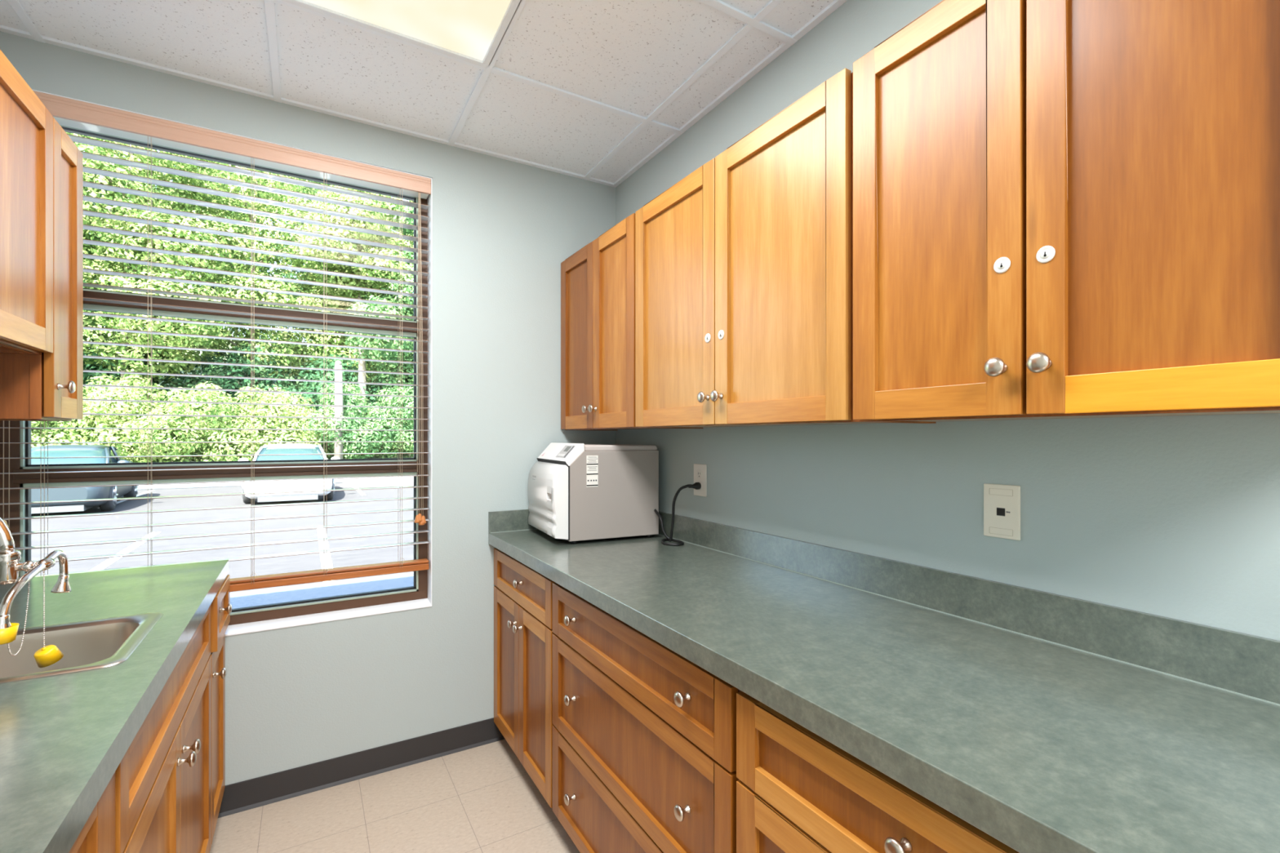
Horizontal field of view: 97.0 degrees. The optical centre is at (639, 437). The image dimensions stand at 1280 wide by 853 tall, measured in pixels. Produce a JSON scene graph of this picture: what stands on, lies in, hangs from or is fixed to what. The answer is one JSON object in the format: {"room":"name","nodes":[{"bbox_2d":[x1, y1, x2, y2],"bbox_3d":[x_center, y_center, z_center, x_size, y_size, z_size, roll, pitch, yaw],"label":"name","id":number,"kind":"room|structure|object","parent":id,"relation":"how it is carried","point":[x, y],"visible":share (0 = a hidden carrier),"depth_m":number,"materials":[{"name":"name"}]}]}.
{"room":"clinic lab room","nodes":[
{"label":"clinic lab room","id":0,"kind":"room"},
{"bbox_2d":[63,128,413,200],"bbox_3d":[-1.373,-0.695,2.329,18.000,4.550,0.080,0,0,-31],"label":"headrail","id":1,"kind":"structure","parent":0,"point":[66,131],"depth_m":2.22,"materials":[{"name":"beige"}]},
{"bbox_2d":[0,31,615,785],"bbox_3d":[-1.107,-0.005,2.324,2.373,2.670,0.200,0,0,-31],"label":"wall","id":2,"kind":"structure","parent":0,"point":[503,230],"depth_m":2.38,"materials":[{"name":"grey paint"}]},
{"bbox_2d":[0,124,427,625],"bbox_3d":[-1.470,-0.192,2.115,1.281,1.760,0.072,0,0,-31],"label":"window","id":3,"kind":"structure","parent":2,"relation":"in","point":[420,589],"depth_m":2.12,"materials":[{"name":"brown metal"}]},
{"bbox_2d":[0,90,431,591],"bbox_3d":[-1.429,-0.261,2.046,1.273,1.622,0.084,0,0,-31],"label":"blind","id":4,"kind":"object","parent":3,"relation":"attached to","point":[71,113],"visible":0.77,"depth_m":2.06,"materials":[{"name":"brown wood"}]},
{"bbox_2d":[31,88,432,636],"bbox_3d":[-1.437,-0.188,2.059,1.289,1.780,0.084,0,0,-31],"label":"trim","id":5,"kind":"structure","parent":2,"relation":"attached to","point":[258,626],"depth_m":2.27,"materials":[{"name":"white paint"}]},
{"bbox_2d":[217,717,505,817],"bbox_3d":[-1.049,1.279,2.235,1.062,0.102,0.012,0,0,-31],"label":"baseboard","id":6,"kind":"structure","parent":2,"relation":"attached to","point":[239,797],"depth_m":2.20,"materials":[{"name":"grey rubber"}]},
{"bbox_2d":[488,509,537,533],"bbox_3d":[-0.388,0.370,2.624,0.628,0.092,0.012,0,0,-31],"label":"backsplash","id":7,"kind":"structure","parent":2,"relation":"attached to","point":[508,520],"depth_m":2.50,"materials":[{"name":"green laminate"}]},
{"bbox_2d":[209,739,580,852],"bbox_3d":[0.204,1.390,0.100,2.373,0.120,5.364,0,0,-31],"label":"floor","id":8,"kind":"structure","parent":0,"point":[480,799],"depth_m":1.99,"materials":[{"name":"tile"}]},
{"bbox_2d":[68,772,115,852],"bbox_3d":[-0.906,0.905,0.481,0.646,0.850,0.548,0,0,-31],"label":"base cabinet","id":9,"kind":"object","parent":8,"relation":"on","point":[97,835],"visible":0.08,"depth_m":0.79,"materials":[{"name":"brown wood"}]},
{"bbox_2d":[0,560,228,852],"bbox_3d":[-1.244,0.406,1.033,0.624,0.145,1.883,0,0,-31],"label":"countertop","id":10,"kind":"structure","parent":9,"relation":"on","point":[64,737],"depth_m":0.93,"materials":[{"name":"green laminate"}]},
{"bbox_2d":[0,517,71,667],"bbox_3d":[-1.337,0.278,1.049,0.373,0.375,0.270,0,0,-31],"label":"faucet","id":11,"kind":"object","parent":10,"relation":"on","point":[11,566],"depth_m":1.12,"materials":[{"name":"silver metal"}]},
{"bbox_2d":[0,550,21,584],"bbox_3d":[-1.259,0.258,1.128,0.036,0.064,0.036,0,0,-31],"label":"outlet","id":12,"kind":"object","parent":11,"relation":"attached to","point":[10,564],"depth_m":1.12,"materials":[{"name":"silver metal"}]},
{"bbox_2d":[0,612,163,683],"bbox_3d":[-1.266,0.517,1.129,0.435,0.178,0.380,0,0,-31],"label":"sink","id":13,"kind":"object","parent":10,"relation":"in","point":[98,643],"visible":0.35,"depth_m":1.28,"materials":[{"name":"silver metal"}]},
{"bbox_2d":[115,604,211,852],"bbox_3d":[-1.294,0.906,1.139,0.646,0.847,0.976,0,0,-31],"label":"base cabinet","id":14,"kind":"object","parent":8,"relation":"on","point":[163,779],"visible":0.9,"depth_m":1.25,"materials":[{"name":"brown wood"}]},
{"bbox_2d":[209,574,231,844],"bbox_3d":[-1.625,0.905,1.704,0.648,0.850,0.331,0,0,-31],"label":"base cabinet","id":15,"kind":"object","parent":8,"relation":"on","point":[221,607],"visible":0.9,"depth_m":1.86,"materials":[{"name":"brown wood"}]},
{"bbox_2d":[493,547,555,808],"bbox_3d":[-0.221,0.905,2.330,0.638,0.850,0.679,0,0,-31],"label":"base cabinet","id":16,"kind":"object","parent":8,"relation":"on","point":[523,633],"visible":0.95,"depth_m":2.14,"materials":[{"name":"brown wood"}]},
{"bbox_2d":[552,582,742,852],"bbox_3d":[0.194,0.905,1.637,0.627,0.850,0.932,0,0,-31],"label":"base cabinet","id":17,"kind":"object","parent":8,"relation":"on","point":[644,736],"visible":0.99,"depth_m":1.43,"materials":[{"name":"brown wood"}]},
{"bbox_2d":[736,691,1019,852],"bbox_3d":[0.605,0.905,0.928,0.638,0.850,0.704,0,0,-31],"label":"base cabinet","id":18,"kind":"object","parent":8,"relation":"on","point":[797,791],"visible":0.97,"depth_m":0.91,"materials":[{"name":"brown wood"}]},
{"bbox_2d":[488,509,1279,852],"bbox_3d":[0.207,0.391,1.615,0.628,0.145,2.354,0,0,-31],"label":"countertop","id":19,"kind":"structure","parent":18,"relation":"on","point":[1042,722],"depth_m":0.95,"materials":[{"name":"green laminate"}]},
{"bbox_2d":[528,442,701,546],"bbox_3d":[-0.133,0.221,2.352,0.509,0.394,0.646,0,0,-26],"label":"autoclave","id":20,"kind":"object","parent":19,"relation":"on","point":[577,491],"visible":1,"depth_m":2.26,"materials":[{"name":"beige metal"}]},
{"bbox_2d":[537,442,584,466],"bbox_3d":[-0.341,0.070,2.381,0.116,0.093,0.415,0,0,-31],"label":"control panel","id":21,"kind":"object","parent":20,"relation":"attached to","point":[555,455],"depth_m":2.28,"materials":[{"name":"white plastic"}]},
{"bbox_2d":[586,458,598,485],"bbox_3d":[-0.187,0.133,2.223,0.048,0.114,0.001,0,0,-26],"label":"print","id":22,"kind":"object","parent":20,"relation":"attached to","point":[587,459],"depth_m":2.22},
{"bbox_2d":[0,0,834,182],"bbox_3d":[0.204,-1.290,0.100,2.373,0.100,5.364,0,0,-31],"label":"ceiling","id":23,"kind":"structure","parent":0,"point":[629,55],"depth_m":1.86,"materials":[{"name":"tile"}]},
{"bbox_2d":[281,0,521,68],"bbox_3d":[-0.462,-1.232,1.210,0.607,0.013,1.205,0,0,-31],"label":"recessed light","id":24,"kind":"object","parent":23,"relation":"in","point":[471,31],"visible":1,"depth_m":1.67,"materials":[{"name":"white plastic"}]},
{"bbox_2d":[7,0,797,180],"bbox_3d":[0.230,-1.235,0.056,2.173,0.011,5.064,0,0,-31],"label":"ceiling grid","id":25,"kind":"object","parent":23,"relation":"attached to","point":[755,21],"depth_m":1.84,"materials":[{"name":"white metal"}]},
{"bbox_2d":[615,0,1279,640],"bbox_3d":[1.234,-0.005,0.590,0.100,2.670,5.164,0,0,-31],"label":"wall","id":26,"kind":"structure","parent":0,"point":[1174,517],"depth_m":1.27,"materials":[{"name":"grey paint"}]},
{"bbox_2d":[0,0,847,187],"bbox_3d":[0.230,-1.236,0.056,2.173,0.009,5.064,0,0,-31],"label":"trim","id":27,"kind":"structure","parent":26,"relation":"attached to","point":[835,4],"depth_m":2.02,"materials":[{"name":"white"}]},
{"bbox_2d":[560,213,648,430],"bbox_3d":[-0.082,-0.424,2.404,0.326,0.779,0.693,0,0,-31],"label":"upper cabinet","id":28,"kind":"object","parent":26,"relation":"attached to","point":[597,281],"visible":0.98,"depth_m":2.29,"materials":[{"name":"brown wood"}]},
{"bbox_2d":[693,463,706,497],"bbox_3d":[0.231,0.165,2.185,0.008,0.123,0.080,0,0,-31],"label":"power outlet","id":29,"kind":"object","parent":26,"relation":"attached to","point":[700,470],"visible":0.95,"depth_m":2.17,"materials":[{"name":"white plastic"}]},
{"bbox_2d":[697,470,702,478],"bbox_3d":[0.229,0.142,2.184,0.002,0.033,0.033,0,0,-31],"label":"socket","id":30,"kind":"object","parent":29,"relation":"attached to","point":[699,472],"depth_m":2.18,"materials":[{"name":"grey plastic"}]},
{"bbox_2d":[635,67,915,428],"bbox_3d":[0.331,-0.424,1.704,0.326,0.779,0.933,0,0,-31],"label":"upper cabinet","id":31,"kind":"object","parent":26,"relation":"attached to","point":[744,265],"visible":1,"depth_m":1.50,"materials":[{"name":"brown wood"}]},
{"bbox_2d":[658,511,1279,704],"bbox_3d":[0.476,0.367,1.767,0.012,0.098,2.341,0,0,-31],"label":"backsplash","id":32,"kind":"structure","parent":26,"relation":"attached to","point":[1248,664],"depth_m":1.17,"materials":[{"name":"green laminate"}]},
{"bbox_2d":[983,483,1020,540],"bbox_3d":[0.790,0.162,1.238,0.007,0.117,0.075,0,0,-31],"label":"data jack","id":33,"kind":"object","parent":26,"relation":"attached to","point":[1002,503],"visible":1,"depth_m":1.23,"materials":[{"name":"beige plastic"}]},
{"bbox_2d":[853,0,1279,423],"bbox_3d":[0.746,-0.424,0.999,0.326,0.779,0.703,0,0,-31],"label":"upper cabinet","id":34,"kind":"object","parent":26,"relation":"attached to","point":[1063,209],"visible":1,"depth_m":0.89,"materials":[{"name":"brown wood"}]},
{"bbox_3d":[-0.724,-0.005,-0.564,0.100,2.670,5.164,0,0,-31],"label":"wall","id":35,"kind":"structure","parent":0,"visible":0},
{"bbox_2d":[0,49,53,355],"bbox_3d":[-1.382,-0.512,0.985,0.338,0.610,0.900,0,0,-31],"label":"upper cabinet","id":36,"kind":"object","parent":35,"relation":"attached to","point":[26,124],"visible":1,"depth_m":1.32,"materials":[{"name":"brown wood"}]},
{"bbox_2d":[0,117,83,421],"bbox_3d":[-1.667,-0.431,1.469,0.338,0.772,0.220,0,0,-31],"label":"upper cabinet","id":37,"kind":"object","parent":35,"relation":"attached to","point":[46,386],"visible":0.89,"depth_m":1.50,"materials":[{"name":"brown wood"}]},
{"label":"outside","id":38,"kind":"structure","parent":0,"visible":0},
{"bbox_2d":[31,482,413,592],"bbox_3d":[-15.930,1.680,27.027,80.000,0.200,57.256,0,0,-31],"label":"ground","id":39,"kind":"structure","parent":38,"point":[286,564],"depth_m":9.48,"materials":[{"name":"concrete"}]},
{"bbox_2d":[31,444,138,513],"bbox_3d":[-12.942,0.874,12.882,2.220,1.411,4.550,0,0,-35],"label":"car","id":40,"kind":"object","parent":39,"relation":"on","point":[54,451],"visible":0.53,"depth_m":12.07,"materials":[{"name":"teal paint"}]},
{"bbox_2d":[116,459,129,462],"bbox_3d":[-11.673,0.580,12.757,0.270,0.150,0.119,0,0,-28],"label":"mirror","id":41,"kind":"object","parent":40,"relation":"attached to","point":[123,460],"depth_m":12.74,"materials":[{"name":"white paint"}]},
{"bbox_2d":[89,532,159,570],"bbox_3d":[-6.981,1.578,7.609,0.120,0.004,4.200,0,0,-31],"label":"parking line","id":42,"kind":"object","parent":39,"relation":"on","point":[110,561],"visible":0.36,"depth_m":7.78,"materials":[{"name":"white paint"}]},
{"bbox_2d":[97,490,153,508],"bbox_3d":[-13.279,1.578,14.750,0.120,0.004,4.900,0,0,-31],"label":"parking line","id":43,"kind":"object","parent":39,"relation":"on","point":[145,492],"visible":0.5,"depth_m":15.48,"materials":[{"name":"white paint"}]},
{"bbox_2d":[33,329,413,462],"bbox_3d":[-20.057,-3.355,34.029,64.000,9.770,34.000,0,0,-31],"label":"bank","id":44,"kind":"object","parent":39,"relation":"on","point":[400,455],"depth_m":23.61,"materials":[{"name":"green plant"}]},
{"bbox_2d":[31,386,107,447],"bbox_3d":[-18.164,-0.241,16.641,3.687,3.330,3.437,0,0,-31],"label":"shrub","id":45,"kind":"object","parent":44,"relation":"on","point":[35,437],"visible":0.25,"depth_m":16.71,"materials":[{"name":"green plant"}]},
{"bbox_2d":[78,143,128,382],"bbox_3d":[-21.725,-7.293,19.288,6.349,15.192,7.939,0,0,-31],"label":"tree","id":46,"kind":"object","parent":44,"relation":"on","point":[85,189],"visible":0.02,"depth_m":19.95,"materials":[{"name":"green plant"}]},
{"bbox_2d":[35,373,185,462],"bbox_3d":[-16.566,-0.344,18.112,3.372,3.403,3.436,0,0,-3],"label":"shrub","id":47,"kind":"object","parent":44,"relation":"on","point":[117,407],"visible":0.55,"depth_m":17.54,"materials":[{"name":"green plant"}]},
{"bbox_2d":[83,330,204,425],"bbox_3d":[-19.293,-1.931,21.898,4.280,4.477,5.802,0,0,-28],"label":"bush","id":48,"kind":"object","parent":44,"relation":"on","point":[86,375],"visible":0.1,"depth_m":20.78,"materials":[{"name":"green plant"}]},
{"bbox_2d":[65,131,235,441],"bbox_3d":[-18.381,-6.309,20.439,6.982,13.783,6.198,0,0,-20],"label":"tree","id":49,"kind":"object","parent":44,"relation":"on","point":[119,281],"visible":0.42,"depth_m":19.60,"materials":[{"name":"green plant"}]},
{"bbox_2d":[83,136,248,372],"bbox_3d":[-24.035,-11.076,27.077,8.331,18.321,10.031,0,0,24],"label":"tree","id":50,"kind":"object","parent":44,"relation":"on","point":[199,357],"visible":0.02,"depth_m":27.80,"materials":[{"name":"green plant"}]},
{"bbox_2d":[120,381,264,462],"bbox_3d":[-14.858,-0.248,18.937,3.733,3.216,3.939,0,0,-44],"label":"shrub","id":51,"kind":"object","parent":44,"relation":"on","point":[210,409],"visible":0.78,"depth_m":18.26,"materials":[{"name":"green plant"}]},
{"bbox_2d":[156,343,302,435],"bbox_3d":[-15.767,-1.528,22.708,4.727,4.412,4.346,0,0,2],"label":"bush","id":52,"kind":"object","parent":44,"relation":"on","point":[242,371],"visible":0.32,"depth_m":22.07,"materials":[{"name":"green plant"}]},
{"bbox_2d":[120,152,348,382],"bbox_3d":[-16.309,-7.922,23.972,7.886,16.159,7.739,0,0,-31],"label":"tree","id":53,"kind":"object","parent":44,"relation":"on","point":[246,255],"visible":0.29,"depth_m":22.48,"materials":[{"name":"green plant"}]},
{"bbox_2d":[149,166,328,373],"bbox_3d":[-20.886,-11.474,30.465,10.468,18.254,9.098,0,0,-31],"label":"tree","id":54,"kind":"object","parent":44,"relation":"on","point":[272,350],"visible":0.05,"depth_m":30.33,"materials":[{"name":"green plant"}]},
{"bbox_2d":[218,385,328,461],"bbox_3d":[-13.017,-0.312,20.315,3.602,3.076,3.282,0,0,2],"label":"shrub","id":55,"kind":"object","parent":44,"relation":"on","point":[258,410],"visible":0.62,"depth_m":19.68,"materials":[{"name":"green plant"}]},
{"bbox_2d":[281,353,395,443],"bbox_3d":[-12.915,-1.416,24.284,4.638,4.309,4.975,0,0,-31],"label":"bush","id":56,"kind":"object","parent":44,"relation":"on","point":[329,375],"visible":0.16,"depth_m":23.11,"materials":[{"name":"green plant"}]},
{"bbox_2d":[333,360,343,459],"bbox_3d":[-10.914,-0.700,20.497,0.308,4.171,0.298,0,0,-31],"label":"utility pole","id":57,"kind":"object","parent":44,"relation":"on","point":[338,448],"visible":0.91,"depth_m":20.39,"materials":[{"name":"grey wood"}]},
{"bbox_2d":[299,382,389,459],"bbox_3d":[-11.291,-0.514,21.776,3.168,3.236,3.755,0,0,-31],"label":"shrub","id":58,"kind":"object","parent":44,"relation":"on","point":[348,400],"visible":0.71,"depth_m":21.02,"materials":[{"name":"green plant"}]},
{"bbox_2d":[275,261,413,405],"bbox_3d":[-13.435,-4.687,26.357,5.936,8.864,5.609,0,0,-31],"label":"tree","id":59,"kind":"object","parent":44,"relation":"on","point":[328,303],"visible":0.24,"depth_m":24.38,"materials":[{"name":"green plant"}]},
{"bbox_2d":[297,179,413,382],"bbox_3d":[-15.603,-11.263,34.778,10.082,17.324,10.122,0,0,-34],"label":"tree","id":60,"kind":"object","parent":44,"relation":"on","point":[393,229],"visible":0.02,"depth_m":31.98,"materials":[{"name":"green plant"}]},
{"bbox_2d":[298,184,413,447],"bbox_3d":[-11.506,-5.085,23.477,4.493,11.584,4.788,0,0,-31],"label":"tree","id":61,"kind":"object","parent":44,"relation":"on","point":[355,294],"visible":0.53,"depth_m":22.38,"materials":[{"name":"green plant"}]},
{"bbox_2d":[344,204,413,403],"bbox_3d":[-9.014,-4.658,24.839,7.260,10.769,5.671,0,0,-28],"label":"tree","id":62,"kind":"object","parent":44,"relation":"on","point":[375,308],"visible":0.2,"depth_m":23.08,"materials":[{"name":"green plant"}]},
{"bbox_2d":[358,386,413,458],"bbox_3d":[-9.389,-0.537,23.175,3.624,3.312,3.739,0,0,5],"label":"shrub","id":63,"kind":"object","parent":44,"relation":"on","point":[404,413],"visible":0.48,"depth_m":22.32,"materials":[{"name":"green plant"}]},
{"bbox_2d":[389,200,413,291],"bbox_3d":[-9.594,-8.752,30.300,7.580,16.154,8.134,0,0,-20],"label":"tree","id":64,"kind":"object","parent":44,"relation":"on","point":[409,200],"visible":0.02,"depth_m":28.97,"materials":[{"name":"green plant"}]},
{"bbox_2d":[391,355,413,402],"bbox_3d":[-10.085,-1.946,27.338,4.580,4.497,4.577,0,0,26],"label":"bush","id":65,"kind":"object","parent":44,"relation":"on","point":[406,380],"visible":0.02,"depth_m":26.02,"materials":[{"name":"green plant"}]},
{"bbox_2d":[137,478,356,489],"bbox_3d":[-11.374,1.500,19.297,50.000,0.160,0.200,0,0,-31],"label":"curb","id":66,"kind":"object","parent":39,"relation":"on","point":[340,480],"depth_m":17.71,"materials":[{"name":"concrete"}]},
{"bbox_2d":[238,444,340,503],"bbox_3d":[-9.301,0.874,15.150,2.220,1.411,4.550,0,0,-30],"label":"car","id":67,"kind":"object","parent":39,"relation":"on","point":[316,484],"visible":0.62,"depth_m":13.44,"materials":[{"name":"grey paint"}]},
{"bbox_2d":[238,457,248,461],"bbox_3d":[-9.744,0.580,13.954,0.270,0.150,0.119,0,0,-36],"label":"mirror","id":68,"kind":"object","parent":67,"relation":"attached to","point":[242,459],"depth_m":13.91,"materials":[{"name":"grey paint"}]},
{"bbox_2d":[330,456,340,459],"bbox_3d":[-8.048,0.580,14.915,0.270,0.150,0.119,0,0,-23],"label":"mirror","id":69,"kind":"object","parent":67,"relation":"attached to","point":[333,458],"depth_m":14.88,"materials":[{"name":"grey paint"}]},
{"bbox_2d":[230,572,413,608],"bbox_3d":[-2.474,1.570,4.197,40.000,0.020,4.256,0,0,-31],"label":"sidewalk","id":70,"kind":"structure","parent":39,"relation":"on","point":[311,591],"depth_m":5.77,"materials":[{"name":"concrete"}]},
{"bbox_2d":[316,525,333,582],"bbox_3d":[-4.558,1.578,8.167,0.120,0.004,4.500,0,0,-31],"label":"parking line","id":71,"kind":"object","parent":39,"relation":"on","point":[327,559],"visible":0.71,"depth_m":7.72,"materials":[{"name":"white paint"}]},
{"bbox_2d":[354,487,364,495],"bbox_3d":[-8.535,1.578,17.140,0.120,0.004,3.800,0,0,-31],"label":"parking line","id":72,"kind":"object","parent":39,"relation":"on","point":[359,491],"visible":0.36,"depth_m":16.29,"materials":[{"name":"white paint"}]},
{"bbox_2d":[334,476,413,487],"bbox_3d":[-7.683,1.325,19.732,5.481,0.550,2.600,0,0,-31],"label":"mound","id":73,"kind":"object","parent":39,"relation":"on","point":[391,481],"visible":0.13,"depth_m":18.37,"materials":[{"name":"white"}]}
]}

